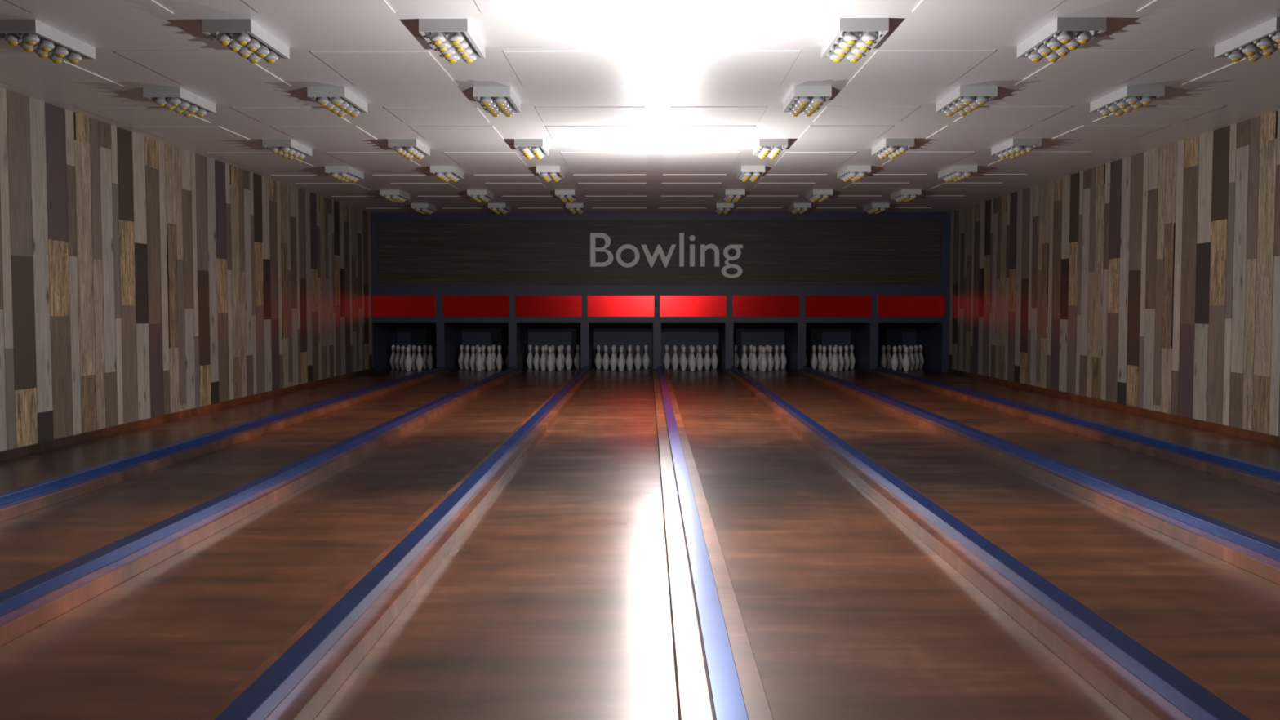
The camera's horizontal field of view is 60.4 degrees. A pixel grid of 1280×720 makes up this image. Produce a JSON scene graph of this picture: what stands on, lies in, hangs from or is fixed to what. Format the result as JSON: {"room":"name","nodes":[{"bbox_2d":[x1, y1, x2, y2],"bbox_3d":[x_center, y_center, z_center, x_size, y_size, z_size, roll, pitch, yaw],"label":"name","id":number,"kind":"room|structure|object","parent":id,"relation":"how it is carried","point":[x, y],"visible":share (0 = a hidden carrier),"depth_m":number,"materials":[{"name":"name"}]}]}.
{"room":"sports facility","nodes":[
{"label":"sports facility","id":0,"kind":"room"},
{"bbox_2d":[0,87,388,451],"bbox_3d":[-4.145,-0.540,7.061,0.102,2.451,22.300,0,3,0],"label":"wall","id":1,"kind":"structure","parent":0,"point":[142,277],"depth_m":9.14,"materials":[{"name":"brown wood"}]},
{"bbox_2d":[0,368,373,462],"bbox_3d":[-4.090,0.652,6.313,0.022,0.062,20.490,0,3,0],"label":"baseboard","id":2,"kind":"structure","parent":1,"relation":"attached to","point":[6,455],"depth_m":9.13,"materials":[{"name":"brown wood"}]},
{"bbox_2d":[0,0,1279,212],"bbox_3d":[0.234,-1.790,6.970,8.860,0.106,22.300,0,3,0],"label":"ceiling","id":3,"kind":"structure","parent":0,"point":[641,105],"depth_m":7.08,"materials":[{"name":"white paint"}]},
{"bbox_2d":[0,19,95,63],"bbox_3d":[-3.072,-1.627,5.671,0.238,0.106,0.585,0,3,0],"label":"ceiling light","id":4,"kind":"object","parent":3,"relation":"attached to","point":[46,41],"visible":1,"depth_m":5.58,"materials":[{"name":"white plastic"}]},
{"bbox_2d":[142,87,216,117],"bbox_3d":[-3.060,-1.708,7.335,0.238,0.106,0.585,0,3,0],"label":"ceiling light","id":5,"kind":"object","parent":3,"relation":"attached to","point":[183,101],"visible":1,"depth_m":7.20,"materials":[{"name":"white plastic"}]},
{"bbox_2d":[201,18,289,63],"bbox_3d":[-2.018,-1.626,5.664,0.238,0.106,0.585,0,3,0],"label":"ceiling light","id":6,"kind":"object","parent":3,"relation":"attached to","point":[246,37],"visible":1,"depth_m":5.52,"materials":[{"name":"white plastic"}]},
{"bbox_2d":[262,138,311,159],"bbox_3d":[-3.045,-1.814,9.517,0.238,0.106,0.585,0,3,0],"label":"ceiling light","id":7,"kind":"object","parent":3,"relation":"attached to","point":[290,148],"visible":1,"depth_m":9.31,"materials":[{"name":"white plastic"}]},
{"bbox_2d":[306,86,368,116],"bbox_3d":[-2.006,-1.707,7.327,0.238,0.106,0.585,0,3,0],"label":"ceiling light","id":8,"kind":"object","parent":3,"relation":"attached to","point":[339,100],"visible":1,"depth_m":7.12,"materials":[{"name":"white plastic"}]},
{"bbox_2d":[324,166,364,182],"bbox_3d":[-3.033,-1.901,11.305,0.238,0.106,0.585,0,3,0],"label":"ceiling light","id":9,"kind":"object","parent":3,"relation":"attached to","point":[345,174],"visible":1,"depth_m":11.09,"materials":[{"name":"white plastic"}]},
{"bbox_2d":[379,190,409,202],"bbox_3d":[-3.017,-2.011,13.552,0.238,0.106,0.585,0,3,0],"label":"ceiling light","id":10,"kind":"object","parent":3,"relation":"attached to","point":[394,196],"visible":1,"depth_m":13.33,"materials":[{"name":"white plastic"}]},
{"bbox_2d":[387,138,430,159],"bbox_3d":[-1.991,-1.814,9.509,0.238,0.106,0.585,0,3,0],"label":"ceiling light","id":11,"kind":"object","parent":3,"relation":"attached to","point":[410,148],"visible":1,"depth_m":9.29,"materials":[{"name":"white plastic"}]},
{"bbox_2d":[410,203,436,213],"bbox_3d":[-3.005,-2.096,15.290,0.238,0.106,0.585,0,3,0],"label":"ceiling light","id":12,"kind":"object","parent":3,"relation":"attached to","point":[424,208],"visible":1,"depth_m":15.06,"materials":[{"name":"white plastic"}]},
{"bbox_2d":[430,165,463,182],"bbox_3d":[-1.979,-1.901,11.297,0.238,0.106,0.585,0,3,0],"label":"ceiling light","id":13,"kind":"object","parent":3,"relation":"attached to","point":[446,173],"visible":1,"depth_m":11.07,"materials":[{"name":"white plastic"}]},
{"bbox_2d":[418,18,484,63],"bbox_3d":[-0.958,-1.626,5.657,0.238,0.106,0.585,0,3,0],"label":"ceiling light","id":14,"kind":"object","parent":3,"relation":"attached to","point":[452,40],"visible":1,"depth_m":5.49,"materials":[{"name":"white plastic"}]},
{"bbox_2d":[466,190,493,202],"bbox_3d":[-1.963,-2.011,13.545,0.238,0.106,0.585,0,3,0],"label":"ceiling light","id":15,"kind":"object","parent":3,"relation":"attached to","point":[478,196],"visible":1,"depth_m":13.32,"materials":[{"name":"white plastic"}]},
{"bbox_2d":[472,86,520,116],"bbox_3d":[-0.947,-1.707,7.320,0.238,0.106,0.585,0,3,0],"label":"ceiling light","id":16,"kind":"object","parent":3,"relation":"attached to","point":[495,100],"visible":1,"depth_m":7.10,"materials":[{"name":"white plastic"}]},
{"bbox_2d":[488,203,511,213],"bbox_3d":[-1.951,-2.095,15.283,0.238,0.106,0.585,0,3,0],"label":"ceiling light","id":17,"kind":"object","parent":3,"relation":"attached to","point":[498,208],"visible":1,"depth_m":15.04,"materials":[{"name":"white plastic"}]},
{"bbox_2d":[514,138,549,159],"bbox_3d":[-0.931,-1.813,9.502,0.238,0.106,0.585,0,3,0],"label":"ceiling light","id":18,"kind":"object","parent":3,"relation":"attached to","point":[528,148],"visible":1,"depth_m":9.27,"materials":[{"name":"white plastic"}]},
{"bbox_2d":[536,165,564,182],"bbox_3d":[-0.919,-1.901,11.290,0.238,0.106,0.585,0,3,0],"label":"ceiling light","id":19,"kind":"object","parent":3,"relation":"attached to","point":[548,173],"visible":1,"depth_m":11.06,"materials":[{"name":"white plastic"}]},
{"bbox_2d":[555,190,577,202],"bbox_3d":[-0.903,-2.010,13.537,0.238,0.106,0.585,0,3,0],"label":"ceiling light","id":20,"kind":"object","parent":3,"relation":"attached to","point":[562,195],"visible":1,"depth_m":13.30,"materials":[{"name":"white plastic"}]},
{"bbox_2d":[565,203,585,213],"bbox_3d":[-0.891,-2.095,15.275,0.238,0.106,0.585,0,3,0],"label":"ceiling light","id":21,"kind":"object","parent":3,"relation":"attached to","point":[573,208],"visible":1,"depth_m":15.00,"materials":[{"name":"white plastic"}]},
{"bbox_2d":[713,203,733,213],"bbox_3d":[1.160,-2.094,15.261,0.238,0.106,0.585,0,3,0],"label":"ceiling light","id":22,"kind":"object","parent":3,"relation":"attached to","point":[719,208],"visible":1,"depth_m":15.02,"materials":[{"name":"white plastic"}]},
{"bbox_2d":[722,189,745,202],"bbox_3d":[1.148,-2.010,13.523,0.238,0.106,0.585,0,3,0],"label":"ceiling light","id":23,"kind":"object","parent":3,"relation":"attached to","point":[728,195],"visible":1,"depth_m":13.28,"materials":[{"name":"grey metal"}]},
{"bbox_2d":[736,165,764,182],"bbox_3d":[1.132,-1.900,11.276,0.238,0.106,0.585,0,3,0],"label":"ceiling light","id":24,"kind":"object","parent":3,"relation":"attached to","point":[744,173],"visible":1,"depth_m":11.04,"materials":[{"name":"white plastic"}]},
{"bbox_2d":[752,138,787,159],"bbox_3d":[1.120,-1.813,9.488,0.238,0.106,0.585,0,3,0],"label":"ceiling light","id":25,"kind":"object","parent":3,"relation":"attached to","point":[771,148],"visible":1,"depth_m":9.27,"materials":[{"name":"white plastic"}]},
{"bbox_2d":[788,203,811,213],"bbox_3d":[2.215,-2.094,15.254,0.238,0.106,0.585,0,3,0],"label":"ceiling light","id":26,"kind":"object","parent":3,"relation":"attached to","point":[801,208],"visible":1,"depth_m":15.02,"materials":[{"name":"white plastic"}]},
{"bbox_2d":[782,86,831,116],"bbox_3d":[1.105,-1.706,7.306,0.238,0.106,0.585,0,3,0],"label":"ceiling light","id":27,"kind":"object","parent":3,"relation":"attached to","point":[807,100],"visible":1,"depth_m":7.09,"materials":[{"name":"white plastic"}]},
{"bbox_2d":[806,189,832,202],"bbox_3d":[2.203,-2.009,13.516,0.238,0.106,0.585,0,3,0],"label":"ceiling light","id":28,"kind":"object","parent":3,"relation":"attached to","point":[820,195],"visible":1,"depth_m":13.28,"materials":[{"name":"white plastic"}]},
{"bbox_2d":[836,165,871,182],"bbox_3d":[2.187,-1.900,11.268,0.238,0.106,0.585,0,3,0],"label":"ceiling light","id":29,"kind":"object","parent":3,"relation":"attached to","point":[853,173],"visible":1,"depth_m":11.04,"materials":[{"name":"white plastic"}]},
{"bbox_2d":[821,17,888,62],"bbox_3d":[1.093,-1.625,5.643,0.238,0.106,0.585,0,3,0],"label":"ceiling light","id":30,"kind":"object","parent":3,"relation":"attached to","point":[853,39],"visible":1,"depth_m":5.49,"materials":[{"name":"white plastic"}]},
{"bbox_2d":[863,203,889,213],"bbox_3d":[3.275,-2.094,15.246,0.238,0.106,0.585,0,3,0],"label":"ceiling light","id":31,"kind":"object","parent":3,"relation":"attached to","point":[877,208],"visible":1,"depth_m":15.02,"materials":[{"name":"white plastic"}]},
{"bbox_2d":[871,137,914,159],"bbox_3d":[2.175,-1.812,9.480,0.238,0.106,0.585,0,3,0],"label":"ceiling light","id":32,"kind":"object","parent":3,"relation":"attached to","point":[891,148],"visible":1,"depth_m":9.26,"materials":[{"name":"white plastic"}]},
{"bbox_2d":[890,189,921,202],"bbox_3d":[3.263,-2.009,13.508,0.238,0.106,0.585,0,3,0],"label":"ceiling light","id":33,"kind":"object","parent":3,"relation":"attached to","point":[905,195],"visible":1,"depth_m":13.28,"materials":[{"name":"white plastic"}]},
{"bbox_2d":[937,165,977,182],"bbox_3d":[3.247,-1.899,11.261,0.238,0.106,0.585,0,3,0],"label":"ceiling light","id":34,"kind":"object","parent":3,"relation":"attached to","point":[955,173],"visible":1,"depth_m":11.04,"materials":[{"name":"white plastic"}]},
{"bbox_2d":[936,85,997,116],"bbox_3d":[2.159,-1.706,7.298,0.238,0.106,0.585,0,3,0],"label":"ceiling light","id":35,"kind":"object","parent":3,"relation":"attached to","point":[963,100],"visible":1,"depth_m":7.09,"materials":[{"name":"white plastic"}]},
{"bbox_2d":[991,137,1041,159],"bbox_3d":[3.235,-1.812,9.473,0.238,0.106,0.585,0,3,0],"label":"ceiling light","id":36,"kind":"object","parent":3,"relation":"attached to","point":[1013,148],"visible":1,"depth_m":9.27,"materials":[{"name":"white plastic"}]},
{"bbox_2d":[1017,17,1106,62],"bbox_3d":[2.148,-1.625,5.635,0.238,0.106,0.585,0,3,0],"label":"ceiling light","id":37,"kind":"object","parent":3,"relation":"attached to","point":[1062,36],"visible":1,"depth_m":5.49,"materials":[{"name":"white plastic"}]},
{"bbox_2d":[1089,85,1164,115],"bbox_3d":[3.219,-1.706,7.291,0.238,0.106,0.585,0,3,0],"label":"ceiling light","id":38,"kind":"object","parent":3,"relation":"attached to","point":[1128,98],"visible":1,"depth_m":7.13,"materials":[{"name":"white plastic"}]},
{"bbox_2d":[1213,17,1279,62],"bbox_3d":[3.208,-1.624,5.628,0.238,0.106,0.585,0,3,0],"label":"ceiling light","id":39,"kind":"object","parent":3,"relation":"attached to","point":[1264,39],"visible":1,"depth_m":5.66,"materials":[{"name":"white plastic"}]},
{"bbox_2d":[396,323,916,366],"bbox_3d":[0.311,-1.070,18.118,8.860,2.431,0.100,0,3,0],"label":"wall","id":40,"kind":"structure","parent":0,"point":[540,335],"depth_m":18.11,"materials":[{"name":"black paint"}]},
{"bbox_2d":[948,110,1279,436],"bbox_3d":[4.613,-0.537,7.000,0.102,2.451,22.300,0,3,0],"label":"wall","id":41,"kind":"structure","parent":0,"point":[1150,280],"depth_m":9.99,"materials":[{"name":"brown wood"}]},
{"bbox_2d":[947,368,1279,445],"bbox_3d":[4.547,0.655,6.253,0.022,0.062,20.490,0,3,0],"label":"baseboard","id":42,"kind":"structure","parent":41,"relation":"attached to","point":[1257,436],"depth_m":9.99,"materials":[{"name":"brown wood"}]},
{"bbox_3d":[0.234,0.725,7.092,8.860,0.080,22.300,0,3,0],"label":"floor","id":43,"kind":"structure","parent":0,"visible":0},
{"bbox_2d":[0,366,436,492],"bbox_3d":[-3.551,0.664,7.115,1.050,0.040,22.099,0,3,0],"label":"lane","id":44,"kind":"object","parent":43,"relation":"on","point":[18,472],"visible":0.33,"depth_m":8.44,"materials":[{"name":"brown wood"}]},
{"bbox_2d":[404,346,412,371],"bbox_3d":[-3.541,-0.019,16.804,0.121,0.381,0.121,0,3,0],"label":"pin","id":45,"kind":"object","parent":44,"relation":"on","point":[408,362],"visible":1,"depth_m":16.77,"materials":[{"name":"white paint"}]},
{"bbox_2d":[415,346,423,370],"bbox_3d":[-3.414,-0.030,17.020,0.121,0.381,0.121,0,3,0],"label":"pin","id":46,"kind":"object","parent":44,"relation":"on","point":[419,361],"visible":1,"depth_m":16.99,"materials":[{"name":"white paint"}]},
{"bbox_2d":[426,345,434,368],"bbox_3d":[-3.287,-0.041,17.236,0.121,0.381,0.121,0,3,0],"label":"pin","id":47,"kind":"object","parent":44,"relation":"on","point":[430,361],"visible":0.9,"depth_m":17.20,"materials":[{"name":"white paint"}]},
{"bbox_2d":[0,365,449,522],"bbox_3d":[-3.028,0.611,6.779,0.210,0.098,19.440,0,3,0],"label":"divider","id":48,"kind":"object","parent":43,"relation":"on","point":[18,501],"visible":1,"depth_m":6.89,"materials":[{"name":"blue plastic"}]},
{"bbox_2d":[0,366,506,592],"bbox_3d":[-2.483,0.664,7.108,1.084,0.040,22.099,0,3,0],"label":"lane","id":49,"kind":"object","parent":43,"relation":"on","point":[33,544],"visible":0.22,"depth_m":6.04,"materials":[{"name":"brown wood"}]},
{"bbox_2d":[469,346,475,370],"bbox_3d":[-2.580,-0.030,17.014,0.121,0.381,0.121,0,3,0],"label":"pin","id":50,"kind":"object","parent":49,"relation":"on","point":[473,358],"visible":0.95,"depth_m":16.98,"materials":[{"name":"white paint"}]},
{"bbox_2d":[475,346,483,371],"bbox_3d":[-2.456,-0.019,16.797,0.121,0.381,0.121,0,3,0],"label":"pin","id":51,"kind":"object","parent":49,"relation":"on","point":[478,362],"visible":1,"depth_m":16.77,"materials":[{"name":"white paint"}]},
{"bbox_2d":[485,346,493,370],"bbox_3d":[-2.329,-0.030,17.012,0.121,0.381,0.121,0,3,0],"label":"pin","id":52,"kind":"object","parent":49,"relation":"on","point":[489,361],"visible":1,"depth_m":16.98,"materials":[{"name":"white paint"}]},
{"bbox_2d":[495,345,503,369],"bbox_3d":[-2.202,-0.040,17.228,0.121,0.381,0.121,0,3,0],"label":"pin","id":53,"kind":"object","parent":49,"relation":"on","point":[499,361],"visible":1,"depth_m":17.20,"materials":[{"name":"white paint"}]},
{"bbox_2d":[0,365,521,646],"bbox_3d":[-1.943,0.612,6.772,0.210,0.098,19.440,0,3,0],"label":"divider","id":54,"kind":"object","parent":43,"relation":"on","point":[24,606],"visible":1,"depth_m":4.54,"materials":[{"name":"blue plastic"}]},
{"bbox_2d":[0,366,580,719],"bbox_3d":[-1.398,0.665,7.100,1.084,0.040,22.099,0,3,0],"label":"lane","id":55,"kind":"object","parent":43,"relation":"on","point":[175,638],"visible":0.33,"depth_m":3.82,"materials":[{"name":"brown wood"}]},
{"bbox_2d":[526,344,533,368],"bbox_3d":[-1.743,-0.051,17.442,0.121,0.381,0.121,0,3,0],"label":"pin","id":56,"kind":"object","parent":55,"relation":"on","point":[530,357],"visible":0.98,"depth_m":17.41,"materials":[{"name":"white paint"}]},
{"bbox_2d":[533,345,539,369],"bbox_3d":[-1.619,-0.040,17.224,0.121,0.381,0.121,0,3,0],"label":"pin","id":57,"kind":"object","parent":55,"relation":"on","point":[536,358],"visible":0.97,"depth_m":17.19,"materials":[{"name":"white paint"}]},
{"bbox_2d":[539,346,546,370],"bbox_3d":[-1.495,-0.029,17.007,0.121,0.381,0.121,0,3,0],"label":"pin","id":58,"kind":"object","parent":55,"relation":"on","point":[543,359],"visible":0.98,"depth_m":16.98,"materials":[{"name":"white paint"}]},
{"bbox_2d":[546,346,554,371],"bbox_3d":[-1.371,-0.019,16.789,0.121,0.381,0.121,0,3,0],"label":"pin","id":59,"kind":"object","parent":55,"relation":"on","point":[549,362],"visible":1,"depth_m":16.76,"materials":[{"name":"white paint"}]},
{"bbox_2d":[555,346,563,370],"bbox_3d":[-1.244,-0.029,17.005,0.121,0.381,0.121,0,3,0],"label":"pin","id":60,"kind":"object","parent":55,"relation":"on","point":[559,361],"visible":1,"depth_m":16.97,"materials":[{"name":"white paint"}]},
{"bbox_2d":[564,345,572,369],"bbox_3d":[-1.117,-0.040,17.221,0.121,0.381,0.121,0,3,0],"label":"pin","id":61,"kind":"object","parent":55,"relation":"on","point":[568,361],"visible":1,"depth_m":17.19,"materials":[{"name":"white paint"}]},
{"bbox_2d":[201,365,594,719],"bbox_3d":[-0.858,0.612,6.764,0.210,0.098,19.440,0,3,0],"label":"divider","id":62,"kind":"object","parent":43,"relation":"on","point":[296,682],"visible":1,"depth_m":3.44,"materials":[{"name":"blue plastic"}]},
{"bbox_2d":[313,366,679,719],"bbox_3d":[-0.313,0.665,7.093,1.084,0.040,22.099,0,3,0],"label":"lane","id":63,"kind":"object","parent":43,"relation":"on","point":[553,603],"visible":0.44,"depth_m":3.69,"materials":[{"name":"brown wood"}]},
{"bbox_2d":[595,344,602,368],"bbox_3d":[-0.658,-0.050,17.434,0.121,0.381,0.121,0,3,0],"label":"pin","id":64,"kind":"object","parent":63,"relation":"on","point":[598,361],"visible":1,"depth_m":17.40,"materials":[{"name":"white paint"}]},
{"bbox_2d":[602,345,609,369],"bbox_3d":[-0.534,-0.040,17.217,0.121,0.381,0.121,0,3,0],"label":"pin","id":65,"kind":"object","parent":63,"relation":"on","point":[606,361],"visible":1,"depth_m":17.18,"materials":[{"name":"white paint"}]},
{"bbox_2d":[609,346,617,370],"bbox_3d":[-0.410,-0.029,16.999,0.121,0.381,0.121,0,3,0],"label":"pin","id":66,"kind":"object","parent":63,"relation":"on","point":[613,361],"visible":1,"depth_m":16.97,"materials":[{"name":"white paint"}]},
{"bbox_2d":[617,346,625,371],"bbox_3d":[-0.286,-0.018,16.781,0.121,0.381,0.121,0,3,0],"label":"pin","id":67,"kind":"object","parent":63,"relation":"on","point":[621,362],"visible":1,"depth_m":16.75,"materials":[{"name":"white paint"}]},
{"bbox_2d":[626,346,633,370],"bbox_3d":[-0.159,-0.029,16.997,0.121,0.381,0.121,0,3,0],"label":"pin","id":68,"kind":"object","parent":63,"relation":"on","point":[629,361],"visible":1,"depth_m":16.96,"materials":[{"name":"white paint"}]},
{"bbox_2d":[634,345,641,369],"bbox_3d":[-0.032,-0.039,17.213,0.121,0.381,0.121,0,3,0],"label":"pin","id":69,"kind":"object","parent":63,"relation":"on","point":[637,360],"visible":1,"depth_m":17.18,"materials":[{"name":"white paint"}]},
{"bbox_2d":[642,344,649,368],"bbox_3d":[0.095,-0.050,17.429,0.121,0.381,0.121,0,3,0],"label":"pin","id":70,"kind":"object","parent":63,"relation":"on","point":[646,360],"visible":1,"depth_m":17.39,"materials":[{"name":"white paint"}]},
{"bbox_2d":[370,212,951,372],"bbox_3d":[0.306,-1.047,17.267,8.656,2.388,1.598,0,3,0],"label":"housing","id":71,"kind":"object","parent":43,"relation":"on","point":[932,332],"visible":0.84,"depth_m":16.48,"materials":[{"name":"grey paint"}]},
{"bbox_2d":[372,295,435,316],"bbox_3d":[-3.540,-0.808,16.499,0.955,0.317,0.012,0,3,0],"label":"panel","id":72,"kind":"object","parent":71,"relation":"attached to","point":[382,305],"visible":1,"depth_m":16.49,"materials":[{"name":"red plastic"}]},
{"bbox_2d":[442,295,509,316],"bbox_3d":[-2.458,-0.808,16.492,1.000,0.317,0.012,0,3,0],"label":"panel","id":73,"kind":"object","parent":71,"relation":"attached to","point":[452,305],"visible":1,"depth_m":16.48,"materials":[{"name":"red plastic"}]},
{"bbox_2d":[515,295,582,316],"bbox_3d":[-1.373,-0.808,16.484,1.000,0.317,0.012,0,3,0],"label":"panel","id":74,"kind":"object","parent":71,"relation":"attached to","point":[525,305],"visible":1,"depth_m":16.48,"materials":[{"name":"red plastic"}]},
{"bbox_2d":[587,295,653,316],"bbox_3d":[-0.287,-0.807,16.477,1.000,0.317,0.012,0,3,0],"label":"panel","id":75,"kind":"object","parent":71,"relation":"attached to","point":[597,305],"visible":1,"depth_m":16.47,"materials":[{"name":"red plastic"}]},
{"bbox_2d":[377,220,941,284],"bbox_3d":[0.281,-1.603,16.429,8.412,0.953,0.020,0,3,0],"label":"sign board","id":76,"kind":"object","parent":71,"relation":"attached to","point":[411,252],"visible":1,"depth_m":16.43,"materials":[{"name":"brown wood"}]},
{"bbox_2d":[659,295,726,316],"bbox_3d":[0.797,-0.807,16.469,1.000,0.317,0.012,0,3,0],"label":"panel","id":77,"kind":"object","parent":71,"relation":"attached to","point":[669,305],"visible":1,"depth_m":16.46,"materials":[{"name":"red plastic"}]},
{"bbox_2d":[732,295,799,316],"bbox_3d":[1.882,-0.807,16.462,1.000,0.317,0.012,0,3,0],"label":"panel","id":78,"kind":"object","parent":71,"relation":"attached to","point":[742,305],"visible":1,"depth_m":16.46,"materials":[{"name":"red plastic"}]},
{"bbox_2d":[804,295,871,316],"bbox_3d":[2.967,-0.806,16.454,1.000,0.317,0.012,0,3,0],"label":"panel","id":79,"kind":"object","parent":71,"relation":"attached to","point":[815,305],"visible":1,"depth_m":16.45,"materials":[{"name":"red plastic"}]},
{"bbox_2d":[877,295,944,316],"bbox_3d":[4.052,-0.806,16.446,1.000,0.317,0.012,0,3,0],"label":"panel","id":80,"kind":"object","parent":71,"relation":"attached to","point":[887,305],"visible":1,"depth_m":16.44,"materials":[{"name":"red plastic"}]},
{"bbox_2d":[653,365,773,719],"bbox_3d":[0.227,0.613,6.756,0.210,0.098,19.440,0,3,0],"label":"divider","id":81,"kind":"object","parent":43,"relation":"on","point":[717,676],"visible":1,"depth_m":3.42,"materials":[{"name":"blue plastic"}]},
{"bbox_2d":[662,366,1131,719],"bbox_3d":[0.772,0.665,7.085,1.084,0.040,22.099,0,3,0],"label":"lane","id":82,"kind":"object","parent":43,"relation":"on","point":[847,613],"visible":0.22,"depth_m":3.69,"materials":[{"name":"brown wood"}]},
{"bbox_2d":[662,344,671,368],"bbox_3d":[0.427,-0.050,17.427,0.121,0.381,0.121,0,3,0],"label":"pin","id":83,"kind":"object","parent":82,"relation":"on","point":[667,360],"visible":1,"depth_m":17.39,"materials":[{"name":"white paint"}]},
{"bbox_2d":[671,345,679,369],"bbox_3d":[0.551,-0.039,17.209,0.121,0.381,0.121,0,3,0],"label":"pin","id":84,"kind":"object","parent":82,"relation":"on","point":[675,361],"visible":1,"depth_m":17.18,"materials":[{"name":"white paint"}]},
{"bbox_2d":[680,346,687,370],"bbox_3d":[0.675,-0.029,16.991,0.121,0.381,0.121,0,3,0],"label":"pin","id":85,"kind":"object","parent":82,"relation":"on","point":[683,361],"visible":1,"depth_m":16.96,"materials":[{"name":"white paint"}]},
{"bbox_2d":[688,346,696,371],"bbox_3d":[0.799,-0.018,16.774,0.121,0.381,0.121,0,3,0],"label":"pin","id":86,"kind":"object","parent":82,"relation":"on","point":[692,362],"visible":1,"depth_m":16.74,"materials":[{"name":"white paint"}]},
{"bbox_2d":[696,346,703,370],"bbox_3d":[0.926,-0.028,16.990,0.121,0.381,0.121,0,3,0],"label":"pin","id":87,"kind":"object","parent":82,"relation":"on","point":[700,361],"visible":0.99,"depth_m":16.96,"materials":[{"name":"white paint"}]},
{"bbox_2d":[703,345,711,369],"bbox_3d":[1.053,-0.039,17.206,0.121,0.381,0.121,0,3,0],"label":"pin","id":88,"kind":"object","parent":82,"relation":"on","point":[707,360],"visible":0.99,"depth_m":17.18,"materials":[{"name":"white paint"}]},
{"bbox_2d":[711,344,718,368],"bbox_3d":[1.180,-0.050,17.422,0.121,0.381,0.121,0,3,0],"label":"pin","id":89,"kind":"object","parent":82,"relation":"on","point":[714,360],"visible":1,"depth_m":17.39,"materials":[{"name":"white paint"}]},
{"bbox_2d":[724,365,1253,719],"bbox_3d":[1.312,0.613,6.749,0.210,0.098,19.440,0,3,0],"label":"divider","id":90,"kind":"object","parent":43,"relation":"on","point":[1142,684],"visible":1,"depth_m":3.44,"materials":[{"name":"blue plastic"}]},
{"bbox_2d":[737,366,1279,719],"bbox_3d":[1.857,0.666,7.078,1.084,0.040,22.099,0,3,0],"label":"lane","id":91,"kind":"object","parent":43,"relation":"on","point":[1216,620],"visible":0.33,"depth_m":4.39,"materials":[{"name":"brown wood"}]},
{"bbox_2d":[740,345,748,369],"bbox_3d":[1.636,-0.039,17.202,0.121,0.381,0.121,0,3,0],"label":"pin","id":92,"kind":"object","parent":91,"relation":"on","point":[744,361],"visible":1,"depth_m":17.17,"materials":[{"name":"white paint"}]},
{"bbox_2d":[750,346,757,370],"bbox_3d":[1.760,-0.028,16.984,0.121,0.381,0.121,0,3,0],"label":"pin","id":93,"kind":"object","parent":91,"relation":"on","point":[753,361],"visible":1,"depth_m":16.95,"materials":[{"name":"white paint"}]},
{"bbox_2d":[760,346,767,371],"bbox_3d":[1.884,-0.018,16.766,0.121,0.381,0.121,0,3,0],"label":"pin","id":94,"kind":"object","parent":91,"relation":"on","point":[763,362],"visible":1,"depth_m":16.73,"materials":[{"name":"white paint"}]},
{"bbox_2d":[766,346,773,370],"bbox_3d":[2.011,-0.028,16.982,0.121,0.381,0.121,0,3,0],"label":"pin","id":95,"kind":"object","parent":91,"relation":"on","point":[770,359],"visible":0.94,"depth_m":16.95,"materials":[{"name":"white paint"}]},
{"bbox_2d":[773,345,780,369],"bbox_3d":[2.138,-0.039,17.198,0.121,0.381,0.121,0,3,0],"label":"pin","id":96,"kind":"object","parent":91,"relation":"on","point":[776,358],"visible":0.98,"depth_m":17.16,"materials":[{"name":"white paint"}]},
{"bbox_2d":[797,365,1279,585],"bbox_3d":[2.397,0.613,6.741,0.210,0.098,19.440,0,3,0],"label":"divider","id":97,"kind":"object","parent":43,"relation":"on","point":[1259,555],"visible":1,"depth_m":5.50,"materials":[{"name":"blue plastic"}]},
{"bbox_2d":[809,366,1279,542],"bbox_3d":[2.942,0.666,7.070,1.084,0.040,22.099,0,3,0],"label":"lane","id":98,"kind":"object","parent":43,"relation":"on","point":[1255,510],"visible":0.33,"depth_m":6.98,"materials":[{"name":"brown wood"}]},
{"bbox_2d":[809,345,817,368],"bbox_3d":[2.721,-0.038,17.194,0.121,0.381,0.121,0,3,0],"label":"pin","id":99,"kind":"object","parent":98,"relation":"on","point":[814,361],"visible":0.87,"depth_m":17.16,"materials":[{"name":"white paint"}]},
{"bbox_2d":[820,346,828,370],"bbox_3d":[2.845,-0.028,16.976,0.121,0.381,0.121,0,3,0],"label":"pin","id":100,"kind":"object","parent":98,"relation":"on","point":[824,362],"visible":1,"depth_m":16.94,"materials":[{"name":"white paint"}]},
{"bbox_2d":[831,346,839,371],"bbox_3d":[2.969,-0.017,16.759,0.121,0.381,0.121,0,3,0],"label":"pin","id":101,"kind":"object","parent":98,"relation":"on","point":[834,362],"visible":1,"depth_m":16.72,"materials":[{"name":"white paint"}]},
{"bbox_2d":[870,365,1279,494],"bbox_3d":[3.482,0.614,6.734,0.210,0.098,19.440,0,3,0],"label":"divider","id":102,"kind":"object","parent":43,"relation":"on","point":[1257,475],"visible":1,"depth_m":7.82,"materials":[{"name":"blue plastic"}]},
{"bbox_2d":[890,367,1279,468],"bbox_3d":[4.014,0.667,7.063,1.059,0.040,22.099,0,3,0],"label":"lane","id":103,"kind":"object","parent":43,"relation":"on","point":[1250,450],"visible":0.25,"depth_m":9.46,"materials":[{"name":"brown wood"}]},
{"bbox_2d":[890,346,898,369],"bbox_3d":[3.930,-0.027,16.969,0.121,0.381,0.121,0,3,0],"label":"pin","id":104,"kind":"object","parent":103,"relation":"on","point":[894,362],"visible":0.91,"depth_m":16.94,"materials":[{"name":"white paint"}]},
{"bbox_2d":[902,346,910,371],"bbox_3d":[4.054,-0.017,16.751,0.121,0.381,0.121,0,3,0],"label":"pin","id":105,"kind":"object","parent":103,"relation":"on","point":[905,362],"visible":1,"depth_m":16.72,"materials":[{"name":"white paint"}]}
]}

